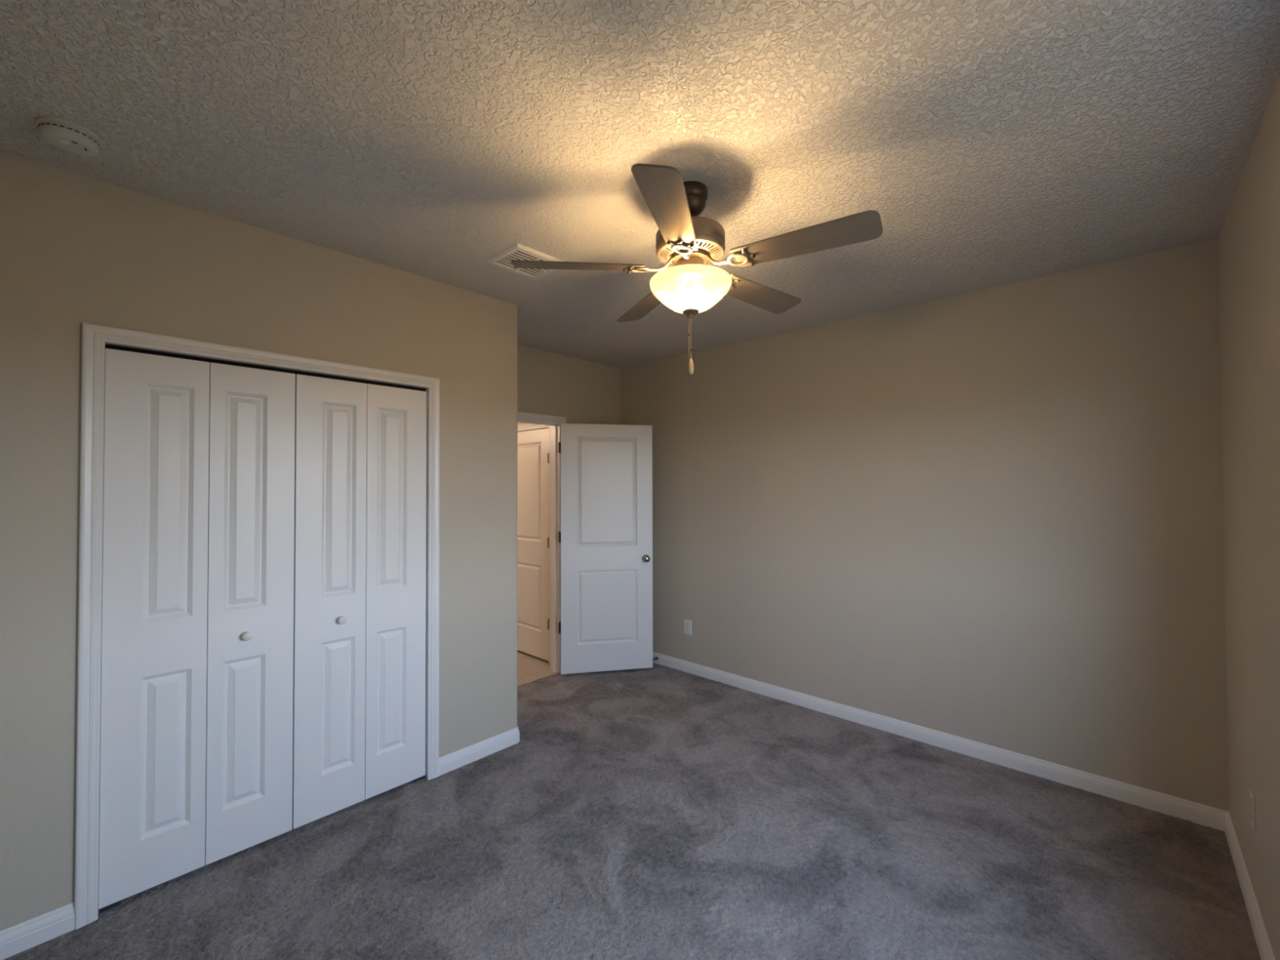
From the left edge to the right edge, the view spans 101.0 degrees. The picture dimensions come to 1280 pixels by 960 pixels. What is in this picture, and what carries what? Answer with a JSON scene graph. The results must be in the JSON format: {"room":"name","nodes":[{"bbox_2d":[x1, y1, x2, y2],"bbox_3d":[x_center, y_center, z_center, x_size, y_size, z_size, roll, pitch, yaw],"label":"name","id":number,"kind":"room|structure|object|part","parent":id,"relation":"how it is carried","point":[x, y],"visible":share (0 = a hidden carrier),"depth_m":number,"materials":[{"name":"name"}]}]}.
{"room":"empty bedroom","nodes":[
{"label":"empty bedroom","id":0,"kind":"room"},
{"bbox_2d":[0,151,517,931],"bbox_3d":[-1.531,0.245,2.414,0.115,2.635,2.224,-1,-1,43],"label":"wall","id":1,"kind":"structure","parent":0,"point":[76,249],"depth_m":1.98,"materials":[{"name":"beige paint"}]},
{"bbox_2d":[0,902,74,959],"bbox_3d":[-2.098,1.509,1.682,0.014,0.088,0.402,-1,-1,43],"label":"baseboard","id":2,"kind":"structure","parent":1,"relation":"attached to","point":[19,938],"depth_m":1.76,"materials":[{"name":"white wood"}]},
{"bbox_2d":[97,348,295,909],"bbox_3d":[-1.733,0.530,2.116,0.066,2.012,0.594,-1,-1,43],"label":"door","id":3,"kind":"structure","parent":1,"relation":"in","point":[197,630],"depth_m":2.09,"materials":[{"name":"white paint"}]},
{"bbox_3d":[-1.635,0.649,2.198,0.037,0.037,0.037,-1,-1,43],"label":"knob","id":4,"kind":"part","parent":3,"relation":"part of","materials":[{"name":"white plastic"}]},
{"bbox_2d":[74,322,439,929],"bbox_3d":[-1.558,0.507,2.365,0.134,2.110,1.315,-1,-1,43],"label":"trim","id":5,"kind":"structure","parent":1,"relation":"attached to","point":[95,338],"depth_m":1.88,"materials":[{"name":"white wood"}]},
{"bbox_2d":[292,373,426,829],"bbox_3d":[-1.326,0.536,2.557,0.066,2.012,0.594,-1,-1,43],"label":"door","id":6,"kind":"structure","parent":1,"relation":"in","point":[359,636],"depth_m":2.53,"materials":[{"name":"white paint"}]},
{"bbox_3d":[-1.391,0.653,2.462,0.037,0.037,0.037,-1,-1,43],"label":"knob","id":7,"kind":"part","parent":6,"relation":"part of","materials":[{"name":"white plastic"}]},
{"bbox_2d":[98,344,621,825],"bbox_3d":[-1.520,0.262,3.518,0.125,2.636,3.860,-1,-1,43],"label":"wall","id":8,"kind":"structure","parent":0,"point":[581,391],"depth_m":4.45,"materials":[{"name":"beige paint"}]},
{"bbox_2d":[517,411,566,673],"bbox_3d":[-0.966,0.531,4.121,0.153,2.120,0.886,-1,-1,43],"label":"trim","id":9,"kind":"structure","parent":8,"relation":"attached to","point":[554,421],"depth_m":4.38,"materials":[{"name":"white wood"}]},
{"bbox_2d":[558,423,653,674],"bbox_3d":[-0.280,0.555,4.370,0.783,2.030,0.163,0,-1,-12],"label":"door","id":10,"kind":"structure","parent":8,"relation":"in","point":[605,536],"depth_m":4.35,"materials":[{"name":"white paint"}]},
{"bbox_3d":[0.055,0.656,4.388,0.062,0.062,0.064,0,-1,-12],"label":"knob","id":11,"kind":"part","parent":10,"relation":"part of","materials":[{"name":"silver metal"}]},
{"bbox_2d":[517,422,548,431],"bbox_3d":[-1.431,0.382,5.281,2.139,2.456,0.135,-1,-1,43],"label":"wall","id":12,"kind":"structure","parent":0,"point":[518,423],"depth_m":4.89,"materials":[{"name":"beige paint"}]},
{"bbox_2d":[517,428,548,661],"bbox_3d":[-1.039,0.565,4.839,0.715,2.028,0.050,-1,-1,43],"label":"door","id":13,"kind":"structure","parent":12,"relation":"in","point":[532,445],"depth_m":4.76,"materials":[{"name":"white paint"}]},
{"bbox_2d":[517,423,551,665],"bbox_3d":[-1.054,0.543,4.826,0.830,2.108,0.019,-1,-1,43],"label":"trim","id":14,"kind":"structure","parent":12,"relation":"attached to","point":[527,426],"depth_m":4.57,"materials":[{"name":"white paint"}]},
{"bbox_2d":[3,649,1261,959],"bbox_3d":[-0.922,1.626,2.949,6.021,0.125,3.860,-1,-1,43],"label":"floor","id":15,"kind":"structure","parent":0,"point":[658,812],"depth_m":2.15,"materials":[{"name":"grey carpet"}]},
{"bbox_2d":[0,0,1279,368],"bbox_3d":[-0.101,-1.129,2.225,3.997,0.100,4.090,-1,-1,43],"label":"ceiling","id":16,"kind":"structure","parent":0,"point":[992,143],"depth_m":1.63,"materials":[{"name":"white paint"}]},
{"bbox_2d":[35,115,102,156],"bbox_3d":[-1.776,-1.061,1.643,0.142,0.046,0.142,-1,-1,43],"label":"smoke detector","id":17,"kind":"object","parent":16,"relation":"attached to","point":[64,135],"visible":1,"depth_m":1.62,"materials":[{"name":"grey plastic"}]},
{"bbox_2d":[37,123,100,149],"bbox_3d":[-1.776,-1.064,1.643,0.133,0.004,0.133,-1,-1,29],"label":"vent","id":18,"kind":"object","parent":17,"relation":"attached to","point":[71,129],"depth_m":1.61,"materials":[{"name":"white plastic"}]},
{"bbox_2d":[484,243,562,279],"bbox_3d":[-0.556,-1.065,2.597,0.276,0.014,0.300,-1,-1,43],"label":"ceiling vent","id":19,"kind":"object","parent":16,"relation":"in","point":[502,260],"visible":0.73,"depth_m":2.54,"materials":[{"name":"white metal"}]},
{"bbox_2d":[511,163,883,374],"bbox_3d":[0.224,-0.739,1.982,1.259,0.690,1.245,-1,-1,43],"label":"ceiling fan","id":20,"kind":"object","parent":16,"relation":"hanging from","point":[688,242],"visible":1,"depth_m":1.85,"materials":[{"name":"brown wood"}]},
{"bbox_3d":[-0.227,-0.787,1.941,0.477,0.006,0.134,0,12,-4],"label":"blade","id":21,"kind":"part","parent":20,"relation":"part of","materials":[{"name":"brown wood"}]},
{"bbox_3d":[0.030,-0.782,2.358,0.134,0.006,0.477,-14,4,-22],"label":"blade","id":22,"kind":"part","parent":20,"relation":"part of","materials":[{"name":"brown wood"}]},
{"bbox_3d":[0.090,-0.793,1.568,0.134,0.006,0.477,13,2,14],"label":"blade","id":23,"kind":"part","parent":20,"relation":"part of","materials":[{"name":"brown wood"}]},
{"bbox_3d":[0.183,-0.532,1.969,0.004,0.154,0.004,0,-1,-25],"label":"pull chain","id":24,"kind":"part","parent":20,"relation":"part of","materials":[{"name":"gold metal"}]},
{"bbox_3d":[0.188,-0.851,1.974,0.257,0.036,0.257,-1,-1,43],"label":"vent plate","id":25,"kind":"part","parent":20,"relation":"part of","materials":[{"name":"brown metal"}]},
{"bbox_3d":[0.189,-0.687,1.972,0.303,0.115,0.303,-1,-1,43],"label":"lamp shade","id":26,"kind":"part","parent":20,"relation":"part of","materials":[{"name":"white glass"}]},
{"bbox_3d":[0.191,-0.529,1.969,0.004,0.159,0.004,0,-1,20],"label":"pull chain","id":27,"kind":"part","parent":20,"relation":"part of","materials":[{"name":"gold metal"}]},
{"bbox_3d":[0.505,-0.784,2.243,0.477,0.006,0.134,1,-14,-40],"label":"blade","id":28,"kind":"part","parent":20,"relation":"part of","materials":[{"name":"brown wood"}]},
{"bbox_3d":[0.543,-0.792,1.755,0.477,0.006,0.134,-1,-14,32],"label":"blade","id":29,"kind":"part","parent":20,"relation":"part of","materials":[{"name":"brown wood"}]},
{"bbox_2d":[621,238,1228,811],"bbox_3d":[1.250,0.256,3.666,3.997,2.635,0.115,-1,-1,43],"label":"wall","id":30,"kind":"structure","parent":0,"point":[993,516],"depth_m":2.97,"materials":[{"name":"beige paint"}]},
{"bbox_2d":[684,619,691,635],"bbox_3d":[0.394,1.217,4.360,0.075,0.120,0.009,-1,-1,43],"label":"wall outlet","id":31,"kind":"object","parent":30,"relation":"attached to","point":[687,624],"visible":1,"depth_m":4.35,"materials":[{"name":"white plastic"}]},
{"bbox_2d":[685,622,688,631],"bbox_3d":[0.392,1.217,4.358,0.033,0.067,0.003,-1,-1,43],"label":"receptacle","id":32,"kind":"object","parent":31,"relation":"attached to","point":[686,624],"depth_m":4.36,"materials":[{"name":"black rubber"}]},
{"bbox_2d":[653,651,1228,831],"bbox_3d":[1.210,1.529,3.599,3.767,0.088,0.014,-1,-1,43],"label":"baseboard","id":33,"kind":"structure","parent":30,"relation":"attached to","point":[1195,812],"depth_m":2.94,"materials":[{"name":"white wood"}]},
{"bbox_2d":[1217,71,1279,959],"bbox_3d":[1.329,0.215,0.889,0.115,2.635,3.860,-1,-1,43],"label":"wall","id":34,"kind":"structure","parent":0,"point":[1249,237],"depth_m":1.78,"materials":[{"name":"beige paint"}]},
{"bbox_2d":[1224,812,1275,959],"bbox_3d":[1.285,1.490,0.914,0.014,0.088,3.860,-1,-1,43],"label":"baseboard","id":35,"kind":"structure","parent":34,"relation":"attached to","point":[1263,943],"depth_m":1.89,"materials":[{"name":"white wood"}]},
{"bbox_2d":[1248,788,1256,832],"bbox_3d":[2.150,1.160,1.854,0.009,0.120,0.075,-1,-1,43],"label":"wall outlet","id":36,"kind":"object","parent":34,"relation":"attached to","point":[1251,797],"visible":1,"depth_m":1.83,"materials":[{"name":"beige plastic"}]},
{"bbox_2d":[1248,798,1252,821],"bbox_3d":[2.148,1.160,1.856,0.003,0.067,0.033,-1,-1,43],"label":"receptacle","id":37,"kind":"object","parent":36,"relation":"attached to","point":[1250,799],"depth_m":1.85,"materials":[{"name":"white plastic"}]},
{"bbox_3d":[-1.090,0.259,3.442,0.631,2.635,0.115,-1,-1,43],"label":"wall","id":38,"kind":"structure","parent":0,"visible":0},
{"bbox_2d":[439,726,519,775],"bbox_3d":[-1.167,1.530,3.240,0.760,0.088,0.521,-1,-1,43],"label":"baseboard","id":39,"kind":"structure","parent":38,"relation":"attached to","point":[453,761],"depth_m":2.96,"materials":[{"name":"white wood"}]}
]}

